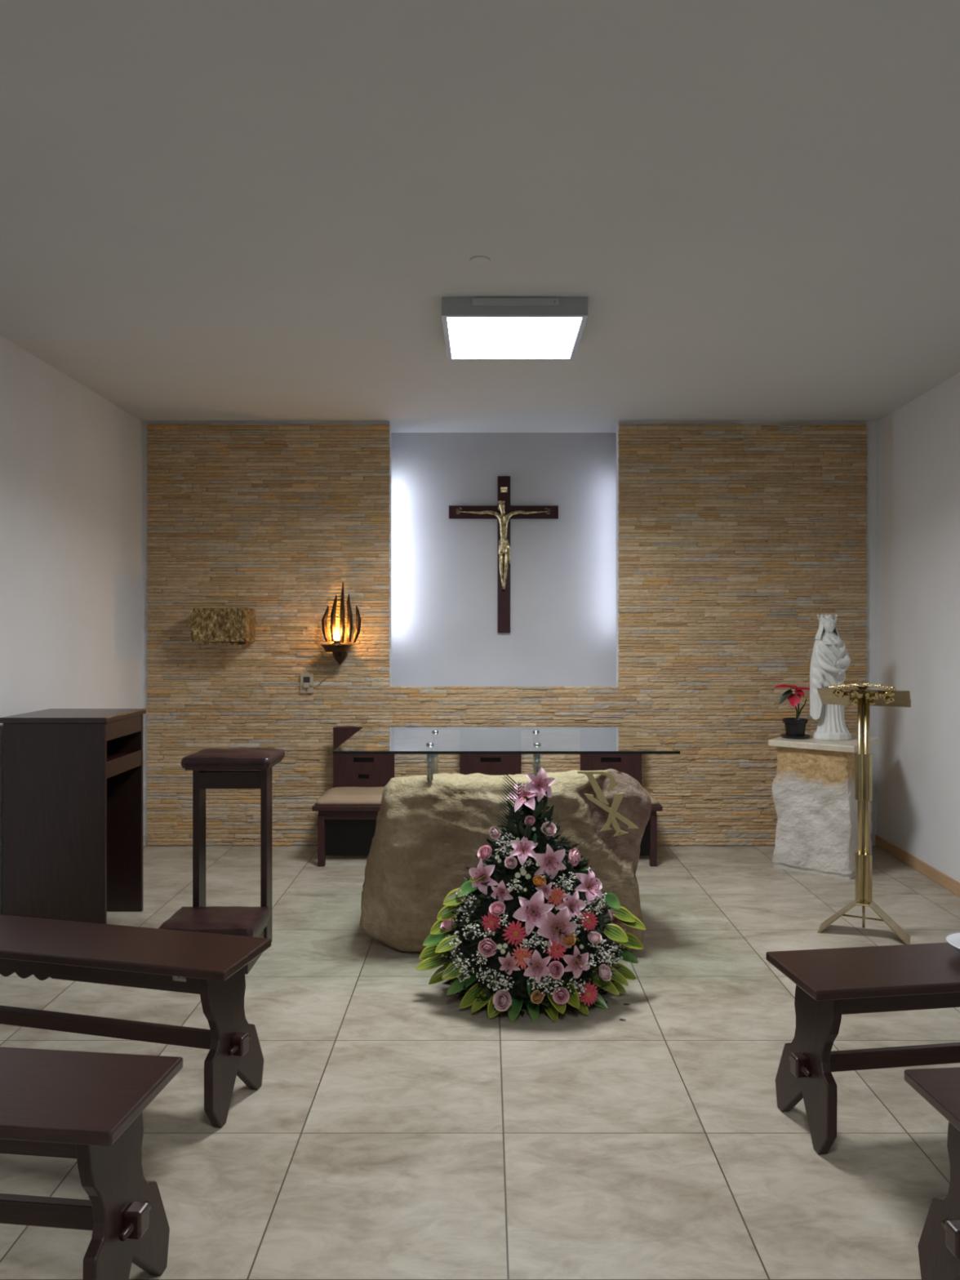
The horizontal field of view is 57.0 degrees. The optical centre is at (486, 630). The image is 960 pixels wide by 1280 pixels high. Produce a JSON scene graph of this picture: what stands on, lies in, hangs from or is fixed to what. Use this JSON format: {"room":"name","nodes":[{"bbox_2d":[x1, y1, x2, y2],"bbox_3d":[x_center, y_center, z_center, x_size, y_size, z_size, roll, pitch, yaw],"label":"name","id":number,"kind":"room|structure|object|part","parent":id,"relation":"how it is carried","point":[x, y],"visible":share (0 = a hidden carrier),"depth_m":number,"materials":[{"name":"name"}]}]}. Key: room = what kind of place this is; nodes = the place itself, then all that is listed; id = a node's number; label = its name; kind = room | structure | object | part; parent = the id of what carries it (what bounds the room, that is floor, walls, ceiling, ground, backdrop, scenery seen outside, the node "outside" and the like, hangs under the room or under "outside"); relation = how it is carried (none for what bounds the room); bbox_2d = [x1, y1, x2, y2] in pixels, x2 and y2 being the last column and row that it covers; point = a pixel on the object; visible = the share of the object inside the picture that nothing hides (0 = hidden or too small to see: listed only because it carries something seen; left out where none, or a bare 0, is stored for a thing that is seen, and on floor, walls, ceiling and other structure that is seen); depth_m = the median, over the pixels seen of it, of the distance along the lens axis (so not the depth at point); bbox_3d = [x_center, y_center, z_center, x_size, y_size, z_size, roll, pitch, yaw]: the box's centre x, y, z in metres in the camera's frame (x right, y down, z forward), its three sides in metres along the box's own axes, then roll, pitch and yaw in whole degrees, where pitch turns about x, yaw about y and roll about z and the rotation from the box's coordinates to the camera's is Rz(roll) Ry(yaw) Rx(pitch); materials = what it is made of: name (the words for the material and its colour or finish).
{"room":"house of worship","nodes":[
{"label":"house of worship","id":0,"kind":"room"},
{"bbox_2d":[0,335,142,915],"bbox_3d":[-2.430,0.020,1.950,0.120,2.920,9.300,0,0,0],"label":"wall","id":1,"kind":"structure","parent":0,"point":[71,457],"depth_m":4.98,"materials":[{"name":"white paint"}]},
{"bbox_2d":[0,0,959,432],"bbox_3d":[0.150,-1.490,2.000,5.500,0.100,9.400,0,0,0],"label":"ceiling","id":2,"kind":"structure","parent":0,"point":[211,210],"depth_m":2.97,"materials":[{"name":"paint"}]},
{"bbox_2d":[469,255,490,265],"bbox_3d":[-0.025,-1.437,3.440,0.082,0.006,0.082,0,0,0],"label":"disc","id":3,"kind":"object","parent":2,"relation":"attached to","point":[476,260],"visible":1,"depth_m":3.43,"materials":[{"name":"paint"}]},
{"bbox_2d":[441,297,588,360],"bbox_3d":[0.122,-1.399,4.127,0.634,0.082,0.645,0,0,0],"label":"ceiling light","id":4,"kind":"object","parent":2,"relation":"attached to","point":[475,328],"visible":1,"depth_m":3.96,"materials":[{"name":"grey paint"}]},
{"bbox_2d":[447,317,582,358],"bbox_3d":[0.122,-1.361,4.132,0.588,0.003,0.588,0,0,0],"label":"diffuser","id":5,"kind":"object","parent":4,"relation":"attached to","point":[467,337],"depth_m":4.11,"materials":[{"name":"white plastic"}]},
{"bbox_3d":[0.125,-1.417,3.812,0.375,0.034,0.007,0,0,0],"label":"plate","id":6,"kind":"part","parent":4,"relation":"part of","materials":[{"name":"silver metal"}]},
{"bbox_2d":[0,844,959,1279],"bbox_3d":[0.150,1.530,2.000,5.500,0.100,9.400,0,0,0],"label":"floor","id":7,"kind":"structure","parent":0,"point":[393,1129],"depth_m":2.70,"materials":[{"name":"beige tile"}]},
{"bbox_2d":[0,708,146,924],"bbox_3d":[-2.055,0.947,4.435,0.510,1.066,0.494,0,0,0],"label":"base cabinet","id":8,"kind":"object","parent":7,"relation":"on","point":[73,778],"visible":0.89,"depth_m":4.20,"materials":[{"name":"brown wood"}]},
{"bbox_3d":[-2.055,0.960,4.211,0.486,1.040,0.022,0,0,0],"label":"panel","id":9,"kind":"part","parent":8,"relation":"part of","materials":[{"name":"brown wood"}]},
{"bbox_2d":[106,753,127,760],"bbox_3d":[-2.057,0.655,4.435,0.450,0.018,0.426,0,0,0],"label":"shelf","id":10,"kind":"object","parent":8,"relation":"attached to","point":[110,757],"depth_m":4.46,"materials":[{"name":"brown wood"}]},
{"bbox_3d":[-1.823,0.484,4.435,0.018,0.089,0.426,0,0,0],"label":"rail","id":11,"kind":"part","parent":8,"relation":"part of","materials":[{"name":"brown wood"}]},
{"bbox_3d":[-1.823,0.669,4.435,0.018,0.080,0.426,0,0,0],"label":"rail","id":12,"kind":"part","parent":8,"relation":"part of","materials":[{"name":"brown wood"}]},
{"bbox_3d":[-2.055,0.960,4.659,0.486,1.040,0.022,0,0,0],"label":"panel","id":13,"kind":"part","parent":8,"relation":"part of","materials":[{"name":"brown wood"}]},
{"bbox_2d":[0,1046,182,1279],"bbox_3d":[-1.502,1.242,2.011,1.550,0.475,0.324,0,0,6],"label":"bench","id":14,"kind":"object","parent":7,"relation":"on","point":[87,1107],"visible":1,"depth_m":1.92,"materials":[{"name":"brown wood"}]},
{"bbox_3d":[-1.502,1.019,2.011,1.550,0.028,0.324,0,0,6],"label":"seat","id":15,"kind":"part","parent":14,"relation":"part of","materials":[{"name":"brown wood"}]},
{"bbox_3d":[-0.800,1.257,1.933,0.090,0.446,0.318,0,0,6],"label":"panel","id":16,"kind":"part","parent":14,"relation":"part of","materials":[{"name":"brown wood"}]},
{"bbox_2d":[0,914,271,1128],"bbox_3d":[-1.523,1.242,2.931,1.620,0.475,0.318,0,0,13],"label":"bench","id":17,"kind":"object","parent":7,"relation":"on","point":[211,966],"visible":1,"depth_m":2.78,"materials":[{"name":"brown wood"}]},
{"bbox_3d":[-1.523,1.019,2.931,1.620,0.028,0.298,0,0,13],"label":"seat","id":18,"kind":"part","parent":17,"relation":"part of","materials":[{"name":"brown wood"}]},
{"bbox_3d":[-0.802,1.257,2.759,0.090,0.446,0.318,0,0,13],"label":"panel","id":19,"kind":"part","parent":17,"relation":"part of","materials":[{"name":"brown wood"}]},
{"bbox_2d":[158,747,284,973],"bbox_3d":[-1.200,1.022,4.048,0.433,0.915,0.528,0,0,0],"label":"kneeler","id":20,"kind":"object","parent":7,"relation":"on","point":[247,767],"visible":0.81,"depth_m":4.10,"materials":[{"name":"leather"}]},
{"bbox_3d":[-1.348,1.057,4.152,0.030,0.846,0.105,0,0,0],"label":"post","id":21,"kind":"part","parent":20,"relation":"part of","materials":[{"name":"brown wood"}]},
{"bbox_3d":[-1.190,0.698,4.105,0.285,0.075,0.010,0,0,0],"label":"shelf rail","id":22,"kind":"part","parent":20,"relation":"part of","materials":[{"name":"brown wood"}]},
{"bbox_3d":[-1.033,1.057,4.152,0.030,0.846,0.105,0,0,0],"label":"post","id":23,"kind":"part","parent":20,"relation":"part of","materials":[{"name":"brown wood"}]},
{"bbox_2d":[311,727,394,866],"bbox_3d":[-0.822,1.065,5.737,0.530,0.830,0.455,0,0,0],"label":"chair","id":24,"kind":"object","parent":7,"relation":"on","point":[348,811],"visible":0.72,"depth_m":5.73,"materials":[{"name":"brown wood"}]},
{"bbox_3d":[-1.035,1.317,5.558,0.042,0.325,0.045,0,0,0],"label":"leg","id":25,"kind":"part","parent":24,"relation":"part of","materials":[{"name":"brown wood"}]},
{"bbox_3d":[-0.822,1.111,5.737,0.530,0.033,0.455,0,0,0],"label":"seat frame","id":26,"kind":"part","parent":24,"relation":"part of","materials":[{"name":"brown wood"}]},
{"bbox_3d":[-0.822,1.157,5.549,0.464,0.057,0.020,0,0,0],"label":"rail","id":27,"kind":"part","parent":24,"relation":"part of","materials":[{"name":"brown wood"}]},
{"bbox_2d":[315,786,384,804],"bbox_3d":[-0.822,1.065,5.728,0.483,0.060,0.398,0,0,0],"label":"seat cushion","id":28,"kind":"object","parent":24,"relation":"on","point":[335,795],"depth_m":5.57,"materials":[{"name":"beige fabric"}]},
{"bbox_3d":[-0.822,0.873,5.933,0.410,0.445,0.025,0,0,0],"label":"backrest","id":29,"kind":"part","parent":24,"relation":"part of","materials":[{"name":"brown wood"}]},
{"bbox_2d":[459,754,520,775],"bbox_3d":[0.028,1.065,5.737,0.530,0.830,0.455,0,0,0],"label":"chair","id":30,"kind":"object","parent":7,"relation":"on","point":[486,764],"visible":0.02,"depth_m":5.92,"materials":[{"name":"brown wood"}]},
{"bbox_2d":[360,768,651,952],"bbox_3d":[0.095,1.068,4.341,1.386,0.824,0.743,0,0,0],"label":"boulder","id":31,"kind":"object","parent":7,"relation":"on","point":[427,835],"visible":0.48,"depth_m":4.01,"materials":[{"name":"stone"}]},
{"bbox_2d":[333,727,679,781],"bbox_3d":[0.087,0.640,4.301,1.504,0.254,0.948,0,0,0],"label":"glass tabletop","id":32,"kind":"object","parent":31,"relation":"on","point":[432,742],"visible":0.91,"depth_m":4.13,"materials":[{"name":"clear glass"}]},
{"bbox_3d":[-0.258,0.617,4.041,0.029,0.139,0.028,0,0,0],"label":"post","id":33,"kind":"part","parent":32,"relation":"part of","materials":[{"name":"metal"}]},
{"bbox_3d":[-0.264,0.657,4.550,0.029,0.220,0.028,0,0,0],"label":"post","id":34,"kind":"part","parent":32,"relation":"part of","materials":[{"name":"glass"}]},
{"bbox_3d":[0.232,0.620,4.041,0.029,0.146,0.028,0,0,0],"label":"post","id":35,"kind":"part","parent":32,"relation":"part of","materials":[{"name":"metal"}]},
{"bbox_2d":[577,771,639,836],"bbox_3d":[0.540,0.769,3.957,0.272,0.291,0.096,0,0,0],"label":"christogram emblem","id":36,"kind":"object","parent":31,"relation":"attached to","point":[617,798],"visible":1,"depth_m":3.92,"materials":[{"name":"gold metal"}]},
{"bbox_3d":[0.473,0.699,3.918,0.139,0.150,0.007,0,0,0],"label":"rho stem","id":37,"kind":"part","parent":36,"relation":"part of","materials":[{"name":"gold metal"}]},
{"bbox_2d":[414,767,646,1022],"bbox_3d":[0.191,1.033,3.626,0.787,0.940,0.733,0,0,34],"label":"flower arrangement","id":38,"kind":"object","parent":7,"relation":"on","point":[531,937],"visible":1,"depth_m":3.47,"materials":[{"name":"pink plant"}]},
{"bbox_2d":[580,754,662,866],"bbox_3d":[0.835,1.065,5.737,0.530,0.830,0.455,0,0,0],"label":"chair","id":39,"kind":"object","parent":7,"relation":"on","point":[629,764],"visible":0.24,"depth_m":5.92,"materials":[{"name":"brown wood"}]},
{"bbox_3d":[0.835,0.873,5.933,0.410,0.445,0.025,0,0,0],"label":"backrest","id":40,"kind":"part","parent":39,"relation":"part of","materials":[{"name":"brown wood"}]},
{"bbox_2d":[644,789,658,804],"bbox_3d":[0.835,1.064,5.728,0.483,0.062,0.398,0,0,0],"label":"seat cushion","id":41,"kind":"object","parent":39,"relation":"on","point":[654,802],"depth_m":5.54,"materials":[{"name":"beige fabric"}]},
{"bbox_3d":[0.835,1.157,5.549,0.464,0.057,0.020,0,0,0],"label":"rail","id":42,"kind":"part","parent":39,"relation":"part of","materials":[{"name":"brown wood"}]},
{"bbox_3d":[1.048,1.317,5.558,0.042,0.325,0.045,0,0,0],"label":"leg","id":43,"kind":"part","parent":39,"relation":"part of","materials":[{"name":"brown wood"}]},
{"bbox_3d":[0.835,1.111,5.737,0.530,0.033,0.455,0,0,0],"label":"seat frame","id":44,"kind":"part","parent":39,"relation":"part of","materials":[{"name":"brown wood"}]},
{"bbox_2d":[768,732,880,879],"bbox_3d":[2.126,1.080,5.562,0.525,0.800,0.570,0,0,38],"label":"stone pedestal","id":45,"kind":"object","parent":7,"relation":"on","point":[813,788],"visible":0.8,"depth_m":5.35,"materials":[{"name":"stone"}]},
{"bbox_2d":[773,684,809,738],"bbox_3d":[1.956,0.511,5.587,0.215,0.338,0.197,0,0,-45],"label":"poinsettia","id":46,"kind":"object","parent":45,"relation":"on","point":[795,727],"visible":0.99,"depth_m":5.57,"materials":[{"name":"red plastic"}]},
{"bbox_3d":[1.953,0.462,5.605,0.047,0.204,0.020,0,0,0],"label":"stem","id":47,"kind":"part","parent":46,"relation":"part of","materials":[{"name":"green plant"}]},
{"bbox_2d":[782,717,808,736],"bbox_3d":[1.956,0.615,5.600,0.154,0.109,0.154,0,0,0],"label":"pot","id":48,"kind":"object","parent":46,"relation":"attached to","point":[794,726],"depth_m":5.55,"materials":[{"name":"black plastic"}]},
{"bbox_3d":[1.972,0.472,5.605,0.028,0.164,0.020,0,0,0],"label":"stem","id":49,"kind":"part","parent":46,"relation":"part of","materials":[{"name":"green plant"}]},
{"bbox_3d":[2.003,0.488,5.605,0.064,0.116,0.020,0,0,0],"label":"stem","id":50,"kind":"part","parent":46,"relation":"part of","materials":[{"name":"green plant"}]},
{"bbox_2d":[809,614,851,741],"bbox_3d":[2.152,0.290,5.498,0.262,0.779,0.218,0,0,-8],"label":"statue","id":51,"kind":"object","parent":45,"relation":"on","point":[830,658],"visible":0.91,"depth_m":5.46,"materials":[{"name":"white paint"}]},
{"bbox_3d":[2.128,-0.072,5.506,0.120,0.056,0.122,0,0,-8],"label":"crown","id":52,"kind":"part","parent":51,"relation":"part of","materials":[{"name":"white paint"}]},
{"bbox_2d":[765,942,959,1154],"bbox_3d":[1.613,1.242,2.713,1.450,0.475,0.318,0,0,-8],"label":"bench","id":53,"kind":"object","parent":7,"relation":"on","point":[831,984],"visible":1,"depth_m":2.60,"materials":[{"name":"brown wood"}]},
{"bbox_3d":[0.963,1.257,2.624,0.090,0.446,0.318,0,0,-8],"label":"panel","id":54,"kind":"part","parent":53,"relation":"part of","materials":[{"name":"brown wood"}]},
{"bbox_3d":[1.613,1.019,2.713,1.450,0.028,0.312,0,0,-8],"label":"seat","id":55,"kind":"part","parent":53,"relation":"part of","materials":[{"name":"brown wood"}]},
{"bbox_2d":[946,933,959,951],"bbox_3d":[1.529,0.984,2.720,0.204,0.041,0.204,0,0,0],"label":"bowl","id":56,"kind":"object","parent":53,"relation":"on","point":[953,940],"visible":1,"depth_m":2.77,"materials":[{"name":"white ceramic"}]},
{"bbox_2d":[817,681,911,944],"bbox_3d":[1.846,0.863,4.322,0.410,1.234,0.259,0,0,27],"label":"lectern","id":57,"kind":"object","parent":7,"relation":"on","point":[863,698],"visible":0.99,"depth_m":4.29,"materials":[{"name":"gold metal"}]},
{"bbox_3d":[1.835,1.381,4.300,0.012,0.128,0.012,0,0,27],"label":"rod","id":58,"kind":"part","parent":57,"relation":"part of","materials":[{"name":"gold metal"}]},
{"bbox_3d":[1.835,1.398,4.300,0.230,0.010,0.010,0,0,27],"label":"cross rod","id":59,"kind":"part","parent":57,"relation":"part of","materials":[{"name":"gold metal"}]},
{"bbox_2d":[904,1066,959,1279],"bbox_3d":[1.642,1.242,1.921,1.350,0.475,0.322,0,0,-5],"label":"bench","id":60,"kind":"object","parent":7,"relation":"on","point":[939,1244],"visible":1,"depth_m":1.95,"materials":[{"name":"brown wood"}]},
{"bbox_3d":[1.642,1.019,1.921,1.350,0.028,0.322,0,0,-5],"label":"seat","id":61,"kind":"part","parent":60,"relation":"part of","materials":[{"name":"brown wood"}]},
{"bbox_3d":[1.037,1.257,1.873,0.090,0.446,0.318,0,0,-5],"label":"panel","id":62,"kind":"part","parent":60,"relation":"part of","materials":[{"name":"brown wood"}]},
{"bbox_2d":[142,421,876,845],"bbox_3d":[0.160,0.020,6.249,5.061,2.920,0.382,0,0,0],"label":"wall","id":63,"kind":"structure","parent":0,"point":[794,495],"depth_m":6.07,"materials":[{"name":"stone"}]},
{"bbox_2d":[191,608,256,644],"bbox_3d":[-1.764,-0.026,5.944,0.377,0.244,0.232,0,0,0],"label":"box","id":64,"kind":"object","parent":63,"relation":"attached to","point":[211,626],"visible":1,"depth_m":5.83,"materials":[{"name":"brown metal"}]},
{"bbox_2d":[300,673,313,693],"bbox_3d":[-1.230,0.361,6.046,0.090,0.136,0.042,0,0,0],"label":"wall socket","id":65,"kind":"object","parent":63,"relation":"attached to","point":[306,679],"visible":1,"depth_m":6.05,"materials":[{"name":"beige plastic"}]},
{"bbox_2d":[303,676,310,682],"bbox_3d":[-1.230,0.337,6.045,0.044,0.038,0.003,0,0,0],"label":"outlet","id":66,"kind":"object","parent":65,"relation":"attached to","point":[306,679],"depth_m":6.04,"materials":[{"name":"grey plastic"}]},
{"bbox_2d":[308,582,361,686],"bbox_3d":[-1.054,0.029,5.985,0.360,0.714,0.235,0,0,41],"label":"wall lamp","id":67,"kind":"object","parent":63,"relation":"attached to","point":[340,651],"depth_m":5.97,"materials":[{"name":"brown metal"}]},
{"bbox_3d":[-1.088,0.304,6.029,0.240,0.164,0.076,0,0,17],"label":"lamp cord","id":68,"kind":"part","parent":67,"relation":"part of","materials":[{"name":"plastic"}]},
{"bbox_3d":[-1.087,-0.046,5.968,0.050,0.243,0.023,0,0,-14],"label":"flame blade","id":69,"kind":"part","parent":67,"relation":"part of","materials":[{"name":"brown metal"}]},
{"bbox_3d":[-1.037,-0.083,5.994,0.046,0.318,0.025,0,0,0],"label":"flame blade","id":70,"kind":"part","parent":67,"relation":"part of","materials":[{"name":"brown metal"}]},
{"bbox_3d":[-1.006,0.118,5.928,0.213,0.049,0.213,0,0,0],"label":"dish","id":71,"kind":"part","parent":67,"relation":"part of","materials":[{"name":"brown metal"}]},
{"bbox_3d":[-1.004,0.029,5.930,0.048,0.076,0.048,0,0,0],"label":"candle bulb","id":72,"kind":"part","parent":67,"relation":"part of","materials":[{"name":"orange"}]},
{"bbox_3d":[-0.977,-0.121,5.999,0.040,0.414,0.026,0,0,0],"label":"flame blade","id":73,"kind":"part","parent":67,"relation":"part of","materials":[{"name":"brown metal"}]},
{"bbox_3d":[-0.925,-0.086,5.984,0.041,0.323,0.026,0,0,0],"label":"flame blade","id":74,"kind":"part","parent":67,"relation":"part of","materials":[{"name":"brown metal"}]},
{"bbox_3d":[-0.876,-0.043,5.961,0.066,0.248,0.019,0,0,19],"label":"flame blade","id":75,"kind":"part","parent":67,"relation":"part of","materials":[{"name":"brown metal"}]},
{"bbox_2d":[391,432,616,686],"bbox_3d":[0.122,-0.478,6.480,2.174,1.924,0.080,0,0,0],"label":"wall niche","id":76,"kind":"object","parent":63,"relation":"in","point":[444,571],"visible":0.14,"depth_m":6.44,"materials":[{"name":"paint"}]},
{"bbox_2d":[448,475,558,632],"bbox_3d":[0.125,-0.551,6.388,0.795,1.137,0.096,0,0,0],"label":"crucifix","id":77,"kind":"object","parent":76,"relation":"attached to","point":[504,512],"visible":1,"depth_m":6.41,"materials":[{"name":"brown wood"}]},
{"bbox_3d":[0.128,-1.020,6.409,0.052,0.038,0.004,0,0,0],"label":"title plate","id":78,"kind":"part","parent":77,"relation":"part of","materials":[{"name":"gold metal"}]},
{"bbox_2d":[876,372,959,882],"bbox_3d":[2.567,0.020,2.000,0.120,2.920,9.215,0,0,3],"label":"wall","id":79,"kind":"structure","parent":0,"point":[918,442],"depth_m":5.43,"materials":[{"name":"white paint"}]},
{"bbox_2d":[875,834,959,897],"bbox_3d":[2.489,1.442,1.744,0.012,0.075,8.697,0,0,3],"label":"baseboard","id":80,"kind":"structure","parent":79,"relation":"attached to","point":[944,880],"depth_m":5.39,"materials":[{"name":"brown wood"}]}
]}

